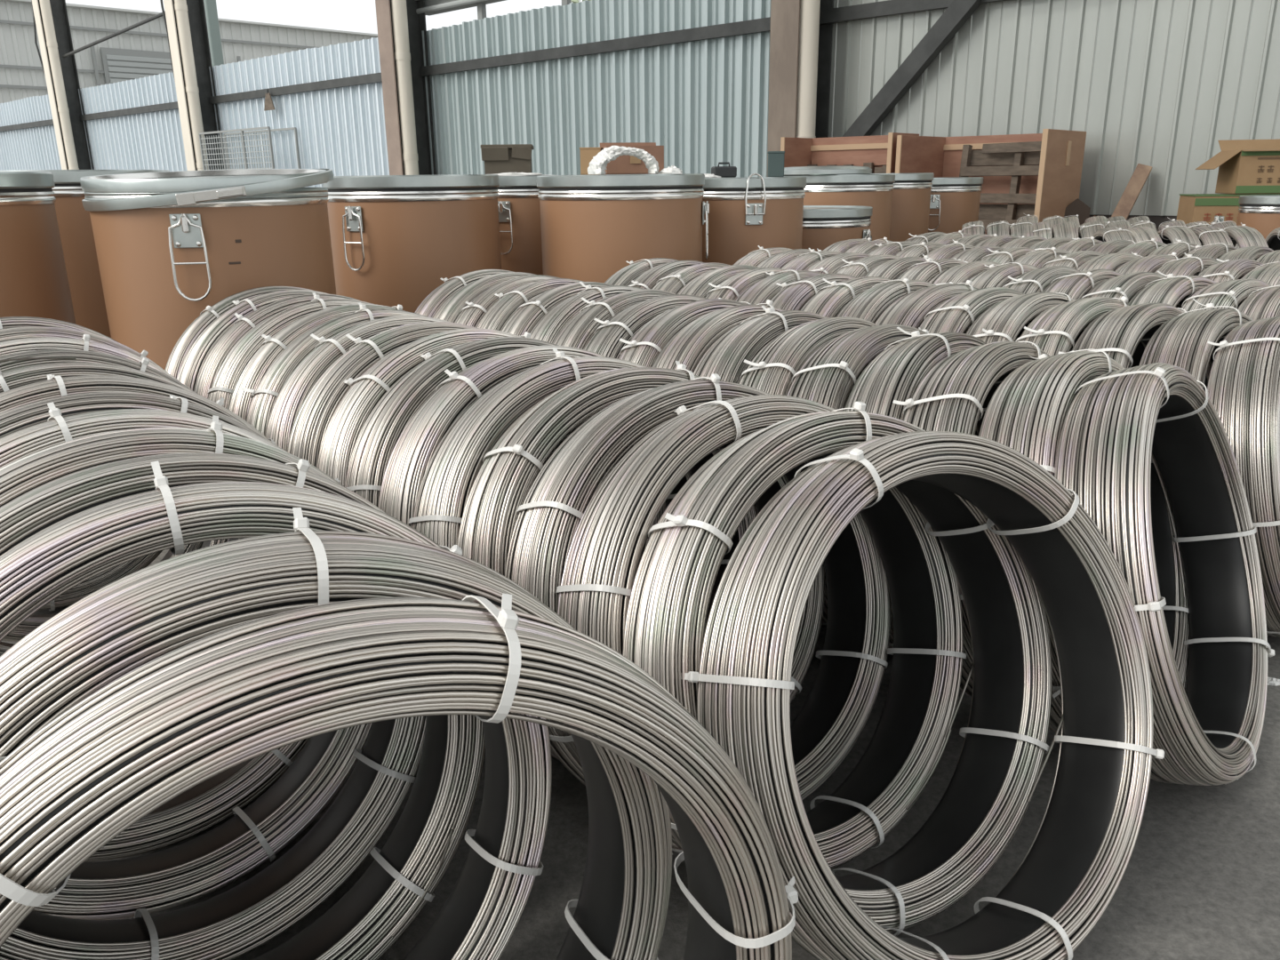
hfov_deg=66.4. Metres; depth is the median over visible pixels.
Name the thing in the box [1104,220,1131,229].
coil
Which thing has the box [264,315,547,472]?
coil
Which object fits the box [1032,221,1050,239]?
coil
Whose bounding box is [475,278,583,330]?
coil
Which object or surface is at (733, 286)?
coil
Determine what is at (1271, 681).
film
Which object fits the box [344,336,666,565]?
coil
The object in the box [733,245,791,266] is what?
coil
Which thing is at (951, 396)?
coil
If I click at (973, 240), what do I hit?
coil
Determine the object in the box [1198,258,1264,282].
coil
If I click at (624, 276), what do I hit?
coil
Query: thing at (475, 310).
coil
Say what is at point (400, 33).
pipe
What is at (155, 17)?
rod
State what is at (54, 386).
coil
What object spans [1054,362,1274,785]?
coil
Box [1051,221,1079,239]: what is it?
coil
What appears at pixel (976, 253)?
coil
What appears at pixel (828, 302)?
coil
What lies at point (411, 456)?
coil
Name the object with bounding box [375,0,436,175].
steel column
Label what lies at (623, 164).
carton
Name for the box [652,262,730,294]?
coil
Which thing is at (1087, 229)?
coil
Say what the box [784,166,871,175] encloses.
lid
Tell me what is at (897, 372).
coil
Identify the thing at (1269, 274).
coil
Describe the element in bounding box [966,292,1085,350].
coil
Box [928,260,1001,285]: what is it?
coil
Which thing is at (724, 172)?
tool case
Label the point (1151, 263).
coil
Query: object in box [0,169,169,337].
drum
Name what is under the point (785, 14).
steel column
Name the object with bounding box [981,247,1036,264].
coil
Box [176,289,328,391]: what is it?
coil
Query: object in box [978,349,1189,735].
coil
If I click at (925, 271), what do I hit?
coil
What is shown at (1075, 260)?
coil
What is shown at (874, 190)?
drum
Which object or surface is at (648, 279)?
coil
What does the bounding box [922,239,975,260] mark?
coil
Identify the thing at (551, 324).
coil
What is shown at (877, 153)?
crate
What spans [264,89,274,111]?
sign
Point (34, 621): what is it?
coil
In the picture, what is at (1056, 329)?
coil
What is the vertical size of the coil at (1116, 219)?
0.714 m
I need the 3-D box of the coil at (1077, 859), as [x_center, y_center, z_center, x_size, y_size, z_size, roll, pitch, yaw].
[0.396,0.298,1.274,0.708,0.704,0.374,-10,19,-28]
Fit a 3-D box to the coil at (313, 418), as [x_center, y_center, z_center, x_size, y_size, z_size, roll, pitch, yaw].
[-0.433,-0.005,2.235,0.726,0.696,0.322,-14,22,-37]
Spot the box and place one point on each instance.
(776, 159)
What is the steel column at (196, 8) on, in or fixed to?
on the floor
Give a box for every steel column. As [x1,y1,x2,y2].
[32,0,94,169]
[163,0,224,170]
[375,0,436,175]
[767,0,833,167]
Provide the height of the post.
5.800 m
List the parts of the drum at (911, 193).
lid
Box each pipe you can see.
[39,0,79,169]
[173,0,208,170]
[390,0,418,175]
[795,0,820,138]
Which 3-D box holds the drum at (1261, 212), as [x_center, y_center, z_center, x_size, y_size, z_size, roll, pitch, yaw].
[3.979,-1.386,6.292,0.590,0.850,0.418,-10,20,-29]
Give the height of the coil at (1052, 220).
0.716 m
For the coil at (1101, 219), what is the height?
0.725 m
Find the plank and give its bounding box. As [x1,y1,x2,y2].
[1111,163,1152,220]
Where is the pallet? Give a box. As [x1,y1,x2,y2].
[959,141,1041,235]
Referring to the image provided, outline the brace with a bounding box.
[842,0,981,136]
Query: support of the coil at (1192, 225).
on the floor
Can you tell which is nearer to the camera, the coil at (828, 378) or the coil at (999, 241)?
the coil at (828, 378)
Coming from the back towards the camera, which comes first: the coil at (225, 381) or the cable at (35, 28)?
the cable at (35, 28)
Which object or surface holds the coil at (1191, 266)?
on the floor
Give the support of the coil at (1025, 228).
on the floor
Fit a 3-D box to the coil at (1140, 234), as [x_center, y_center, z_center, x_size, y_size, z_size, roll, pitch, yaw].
[2.838,-1.074,5.593,0.202,0.729,0.732,2,17,9]
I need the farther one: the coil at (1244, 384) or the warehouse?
the warehouse
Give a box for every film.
[495,172,544,175]
[587,145,659,174]
[657,165,682,174]
[704,173,720,177]
[1267,676,1279,686]
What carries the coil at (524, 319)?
on the floor
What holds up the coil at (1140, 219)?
on the floor
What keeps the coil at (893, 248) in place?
on the floor
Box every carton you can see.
[480,144,534,174]
[579,147,602,175]
[600,142,663,174]
[1176,193,1279,224]
[1194,139,1279,193]
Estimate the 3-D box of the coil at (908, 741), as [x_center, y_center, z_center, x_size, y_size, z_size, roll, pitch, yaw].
[0.208,0.224,1.483,0.708,0.689,0.381,-9,19,-25]
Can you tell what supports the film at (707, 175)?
on the drum at (745, 214)
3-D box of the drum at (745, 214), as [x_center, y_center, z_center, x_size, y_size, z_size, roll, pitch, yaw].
[0.477,-1.078,5.153,0.752,1.014,0.771,-1,17,0]
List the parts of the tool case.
case handle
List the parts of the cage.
post, post, post, rail, post, rail, post, post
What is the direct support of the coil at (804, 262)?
on the floor
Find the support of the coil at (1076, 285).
on the floor
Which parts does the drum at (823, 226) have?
lid, handle plate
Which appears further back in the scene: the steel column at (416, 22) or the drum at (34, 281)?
the steel column at (416, 22)
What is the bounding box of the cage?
[198,126,301,170]
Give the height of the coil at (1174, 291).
0.713 m
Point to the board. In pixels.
(1077, 207)
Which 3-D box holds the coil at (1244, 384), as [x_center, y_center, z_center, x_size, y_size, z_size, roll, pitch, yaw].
[1.419,-0.003,2.153,0.739,0.702,0.305,-16,23,-41]
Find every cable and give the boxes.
[31,0,45,76]
[160,0,175,81]
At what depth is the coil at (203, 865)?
1.39 m
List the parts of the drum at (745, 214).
lid, handle plate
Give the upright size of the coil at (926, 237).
0.714 m
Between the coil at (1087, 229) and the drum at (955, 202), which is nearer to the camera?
the coil at (1087, 229)
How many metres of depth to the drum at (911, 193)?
6.76 m
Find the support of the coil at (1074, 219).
on the floor
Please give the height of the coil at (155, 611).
0.714 m
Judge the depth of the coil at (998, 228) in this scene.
6.31 m
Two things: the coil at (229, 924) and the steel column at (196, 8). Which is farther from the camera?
the steel column at (196, 8)
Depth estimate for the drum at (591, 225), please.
4.17 m
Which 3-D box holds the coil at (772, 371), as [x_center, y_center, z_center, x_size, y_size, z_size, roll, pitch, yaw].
[0.476,-0.017,2.238,0.726,0.696,0.324,-16,23,-41]
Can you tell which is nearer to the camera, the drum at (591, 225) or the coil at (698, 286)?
the coil at (698, 286)
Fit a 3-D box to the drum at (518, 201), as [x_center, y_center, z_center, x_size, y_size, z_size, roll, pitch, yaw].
[-0.614,-1.118,5.314,0.752,1.020,0.772,-1,17,0]
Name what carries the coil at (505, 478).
on the floor
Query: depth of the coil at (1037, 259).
3.97 m
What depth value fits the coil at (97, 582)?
2.38 m
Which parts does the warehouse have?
bracket post, shutter frame, eave trim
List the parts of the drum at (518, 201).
handle plate, lid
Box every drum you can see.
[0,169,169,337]
[0,171,76,324]
[80,168,336,369]
[322,174,501,312]
[497,176,543,275]
[536,173,709,283]
[702,173,806,265]
[784,174,895,240]
[801,205,872,251]
[871,172,934,241]
[928,176,983,233]
[1210,194,1279,239]
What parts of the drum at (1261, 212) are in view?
handle plate, lid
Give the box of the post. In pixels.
[203,0,223,66]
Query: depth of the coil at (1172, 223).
6.05 m
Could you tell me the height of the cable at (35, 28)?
2.406 m
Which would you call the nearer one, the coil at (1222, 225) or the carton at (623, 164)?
the carton at (623, 164)
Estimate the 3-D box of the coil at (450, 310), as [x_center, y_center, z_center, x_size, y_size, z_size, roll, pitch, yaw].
[-0.407,-0.345,3.353,0.712,0.717,0.296,-15,22,-38]
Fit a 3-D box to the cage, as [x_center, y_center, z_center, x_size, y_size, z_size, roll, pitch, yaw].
[-7.325,-5.576,18.471,2.785,1.948,0.535,15,23,41]
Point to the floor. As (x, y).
(1200, 880)
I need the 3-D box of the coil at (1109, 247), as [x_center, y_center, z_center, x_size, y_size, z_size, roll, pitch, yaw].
[2.246,-0.754,4.585,0.722,0.721,0.304,-15,22,-39]
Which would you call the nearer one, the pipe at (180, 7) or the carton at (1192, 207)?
the carton at (1192, 207)
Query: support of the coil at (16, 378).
on the floor
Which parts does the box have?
box lid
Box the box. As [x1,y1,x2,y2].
[767,151,784,176]
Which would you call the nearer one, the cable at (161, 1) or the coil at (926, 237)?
the coil at (926, 237)
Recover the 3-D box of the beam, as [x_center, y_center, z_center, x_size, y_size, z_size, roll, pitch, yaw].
[-0.786,-6.330,12.454,6.800,0.520,0.290,15,23,41]
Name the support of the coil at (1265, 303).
on the floor
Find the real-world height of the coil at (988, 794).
0.709 m
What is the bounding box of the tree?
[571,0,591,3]
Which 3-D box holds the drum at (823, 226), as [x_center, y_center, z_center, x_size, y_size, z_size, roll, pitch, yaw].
[0.971,-1.190,5.811,0.758,0.830,0.758,-8,19,-23]
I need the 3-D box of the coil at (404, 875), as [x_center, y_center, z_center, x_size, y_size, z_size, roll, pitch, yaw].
[-0.529,0.321,1.174,0.714,0.702,0.295,-12,20,-33]
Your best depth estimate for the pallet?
8.84 m
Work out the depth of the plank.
8.29 m
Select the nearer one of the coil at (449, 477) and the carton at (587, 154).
the coil at (449, 477)
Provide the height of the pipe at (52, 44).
7.200 m
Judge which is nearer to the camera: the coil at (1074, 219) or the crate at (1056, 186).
the coil at (1074, 219)
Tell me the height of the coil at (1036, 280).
0.725 m
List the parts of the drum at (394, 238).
handle plate, lid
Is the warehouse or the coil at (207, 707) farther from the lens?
the warehouse
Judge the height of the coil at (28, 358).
0.701 m
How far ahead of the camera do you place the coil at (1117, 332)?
2.26 m
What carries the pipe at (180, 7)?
attached to the steel column at (196, 8)
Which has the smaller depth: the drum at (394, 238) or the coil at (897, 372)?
the coil at (897, 372)
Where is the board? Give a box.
[1064,198,1090,224]
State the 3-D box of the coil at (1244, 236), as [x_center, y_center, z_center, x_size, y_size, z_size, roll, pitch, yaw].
[3.333,-1.072,5.505,0.167,0.729,0.720,2,17,9]
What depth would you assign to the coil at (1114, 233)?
5.41 m
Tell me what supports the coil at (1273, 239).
on the floor
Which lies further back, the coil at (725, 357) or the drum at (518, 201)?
the drum at (518, 201)
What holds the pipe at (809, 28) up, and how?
attached to the steel column at (785, 14)
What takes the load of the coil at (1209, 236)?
on the floor
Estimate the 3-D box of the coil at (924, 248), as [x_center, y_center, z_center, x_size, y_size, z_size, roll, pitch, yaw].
[1.345,-0.734,4.530,0.729,0.721,0.284,-14,21,-36]
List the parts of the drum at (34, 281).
lid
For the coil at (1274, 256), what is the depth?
3.92 m
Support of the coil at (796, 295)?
on the floor
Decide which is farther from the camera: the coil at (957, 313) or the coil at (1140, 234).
the coil at (1140, 234)
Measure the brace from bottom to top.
3.533 m
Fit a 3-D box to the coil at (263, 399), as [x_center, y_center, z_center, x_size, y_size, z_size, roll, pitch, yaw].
[-0.616,-0.065,2.448,0.708,0.742,0.317,-12,20,-32]
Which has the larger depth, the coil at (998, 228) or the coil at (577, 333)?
the coil at (998, 228)
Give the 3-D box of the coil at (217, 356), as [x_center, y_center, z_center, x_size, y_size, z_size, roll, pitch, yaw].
[-0.880,-0.169,2.772,0.757,0.704,0.287,-13,21,-34]
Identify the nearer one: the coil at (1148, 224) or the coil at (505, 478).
the coil at (505, 478)
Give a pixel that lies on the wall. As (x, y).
(1157, 84)
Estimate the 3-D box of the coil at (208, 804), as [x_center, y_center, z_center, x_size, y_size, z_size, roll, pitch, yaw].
[-0.796,0.217,1.519,0.758,0.700,0.294,-14,22,-37]
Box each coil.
[0,316,162,610]
[0,326,203,641]
[0,334,229,655]
[0,349,246,541]
[0,361,224,406]
[0,374,275,443]
[0,392,309,861]
[0,401,371,919]
[0,415,426,959]
[0,452,485,959]
[0,460,551,959]
[0,507,671,959]
[0,593,798,959]
[164,286,311,378]
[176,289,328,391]
[193,293,361,398]
[208,292,372,409]
[228,304,404,420]
[240,302,428,434]
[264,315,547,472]
[286,321,572,467]
[316,328,616,487]
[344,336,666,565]
[377,345,692,526]
[408,347,758,629]
[414,269,512,317]
[432,272,534,322]
[455,274,559,327]
[456,360,825,760]
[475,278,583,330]
[501,281,611,335]
[504,373,891,799]
[529,281,643,343]
[552,288,675,349]
[556,394,973,868]
[584,294,720,358]
[604,257,677,286]
[617,298,750,367]
[622,401,1063,935]
[627,260,704,288]
[651,299,846,407]
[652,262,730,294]
[677,264,759,297]
[680,431,1164,959]
[693,305,863,403]
[705,267,790,300]
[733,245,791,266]
[736,269,838,314]
[739,316,877,626]
[757,248,821,268]
[766,272,856,310]
[781,248,840,271]
[786,323,979,622]
[800,276,923,328]
[808,252,871,273]
[823,237,871,253]
[835,254,900,277]
[835,277,968,333]
[843,327,997,647]
[845,237,891,254]
[864,254,933,279]
[868,240,919,255]
[874,280,1015,341]
[892,341,1050,697]
[895,241,947,257]
[895,256,967,282]
[905,232,948,243]
[918,287,1031,341]
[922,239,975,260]
[928,230,971,245]
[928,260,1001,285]
[949,233,997,246]
[951,245,1005,263]
[961,220,985,235]
[965,262,1039,288]
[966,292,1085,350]
[975,234,1024,247]
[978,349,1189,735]
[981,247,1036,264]
[986,220,1009,236]
[1000,236,1046,248]
[1002,265,1087,295]
[1009,220,1033,238]
[1011,247,1071,268]
[1016,213,1038,223]
[1016,296,1145,367]
[1029,237,1074,250]
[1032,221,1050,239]
[1041,250,1103,269]
[1042,215,1063,238]
[1042,269,1132,302]
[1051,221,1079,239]
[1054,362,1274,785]
[1056,236,1102,252]
[1058,302,1211,391]
[1063,214,1079,236]
[1077,251,1142,271]
[1078,221,1104,239]
[1081,272,1182,308]
[1084,216,1108,226]
[1086,240,1135,255]
[1092,226,1134,242]
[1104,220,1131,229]
[1106,216,1126,223]
[1114,252,1178,274]
[1116,238,1166,256]
[1126,216,1151,224]
[1127,226,1162,243]
[1127,270,1215,306]
[1130,220,1157,231]
[1139,298,1253,388]
[1147,238,1199,258]
[1154,252,1221,278]
[1156,224,1201,247]
[1157,216,1186,231]
[1180,242,1236,260]
[1180,278,1271,313]
[1185,221,1211,247]
[1191,226,1233,247]
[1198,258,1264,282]
[1207,316,1279,637]
[1208,220,1239,248]
[1216,245,1273,262]
[1223,222,1268,247]
[1237,284,1279,320]
[1240,261,1279,286]
[1256,249,1279,264]
[1264,227,1279,250]
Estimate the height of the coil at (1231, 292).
0.729 m
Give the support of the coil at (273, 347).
on the floor
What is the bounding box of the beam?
[415,0,571,19]
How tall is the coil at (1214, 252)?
0.705 m
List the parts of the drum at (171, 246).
handle plate, lid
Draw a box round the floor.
[0,548,1279,959]
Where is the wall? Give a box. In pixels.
[0,0,1279,230]
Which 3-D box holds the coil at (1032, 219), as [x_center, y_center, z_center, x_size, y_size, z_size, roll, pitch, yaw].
[2.896,-1.597,7.225,0.262,0.723,0.712,5,18,18]
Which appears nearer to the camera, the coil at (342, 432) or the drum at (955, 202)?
the coil at (342, 432)
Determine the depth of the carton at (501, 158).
4.99 m
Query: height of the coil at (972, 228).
0.704 m
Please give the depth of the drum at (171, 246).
3.03 m
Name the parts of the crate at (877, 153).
panel, panel, panel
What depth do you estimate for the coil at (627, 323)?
2.54 m
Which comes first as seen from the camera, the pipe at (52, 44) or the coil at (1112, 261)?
the coil at (1112, 261)
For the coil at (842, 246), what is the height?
0.707 m
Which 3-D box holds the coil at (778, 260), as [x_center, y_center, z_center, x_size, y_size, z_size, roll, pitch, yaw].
[0.705,-0.636,4.225,0.710,0.703,0.278,-13,21,-35]
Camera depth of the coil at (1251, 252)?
4.03 m
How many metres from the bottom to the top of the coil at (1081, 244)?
0.711 m
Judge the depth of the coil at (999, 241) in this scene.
4.91 m
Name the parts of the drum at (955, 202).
handle plate, lid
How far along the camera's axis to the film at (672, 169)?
4.27 m
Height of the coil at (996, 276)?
0.706 m
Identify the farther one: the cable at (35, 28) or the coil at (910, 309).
the cable at (35, 28)
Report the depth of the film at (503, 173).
4.87 m
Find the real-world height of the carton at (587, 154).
0.121 m
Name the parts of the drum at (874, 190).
lid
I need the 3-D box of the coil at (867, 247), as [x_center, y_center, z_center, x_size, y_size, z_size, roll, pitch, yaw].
[1.179,-0.814,4.764,0.721,0.715,0.285,-13,21,-35]
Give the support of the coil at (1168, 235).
on the floor
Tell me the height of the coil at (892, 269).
0.705 m
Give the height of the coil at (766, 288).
0.704 m
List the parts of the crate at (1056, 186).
panel, panel, panel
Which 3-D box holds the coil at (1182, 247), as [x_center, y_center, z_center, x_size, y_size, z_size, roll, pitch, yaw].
[2.410,-0.704,4.352,0.732,0.718,0.302,-13,21,-34]
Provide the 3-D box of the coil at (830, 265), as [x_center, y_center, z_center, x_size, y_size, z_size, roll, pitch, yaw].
[0.875,-0.564,3.993,0.720,0.706,0.286,-13,21,-34]
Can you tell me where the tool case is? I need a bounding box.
[711,162,736,177]
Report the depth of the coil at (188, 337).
2.80 m
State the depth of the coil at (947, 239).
5.13 m
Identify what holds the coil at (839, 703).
on the floor
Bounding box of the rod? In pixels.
[62,10,165,57]
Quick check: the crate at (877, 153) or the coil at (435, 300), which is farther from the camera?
the crate at (877, 153)
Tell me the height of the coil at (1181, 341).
0.719 m
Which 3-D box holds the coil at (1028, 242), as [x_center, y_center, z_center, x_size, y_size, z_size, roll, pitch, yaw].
[1.975,-0.858,4.915,0.709,0.710,0.293,-13,21,-34]
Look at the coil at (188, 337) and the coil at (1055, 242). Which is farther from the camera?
the coil at (1055, 242)
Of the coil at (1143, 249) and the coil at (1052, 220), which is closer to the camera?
the coil at (1143, 249)
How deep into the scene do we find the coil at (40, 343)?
2.01 m
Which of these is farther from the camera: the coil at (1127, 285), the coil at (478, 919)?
the coil at (1127, 285)
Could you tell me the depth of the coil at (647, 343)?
2.42 m
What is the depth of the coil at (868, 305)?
2.82 m
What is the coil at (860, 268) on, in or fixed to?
on the floor
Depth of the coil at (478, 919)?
1.06 m
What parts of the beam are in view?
stub post, stub post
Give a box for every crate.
[780,132,919,173]
[895,128,1086,234]
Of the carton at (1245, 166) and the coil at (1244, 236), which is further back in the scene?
the carton at (1245, 166)
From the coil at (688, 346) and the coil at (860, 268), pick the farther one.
the coil at (860, 268)
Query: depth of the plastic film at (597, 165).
4.25 m
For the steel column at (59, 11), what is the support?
on the floor
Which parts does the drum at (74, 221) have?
lid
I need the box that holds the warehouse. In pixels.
[0,0,377,103]
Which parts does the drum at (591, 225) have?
lid, handle plate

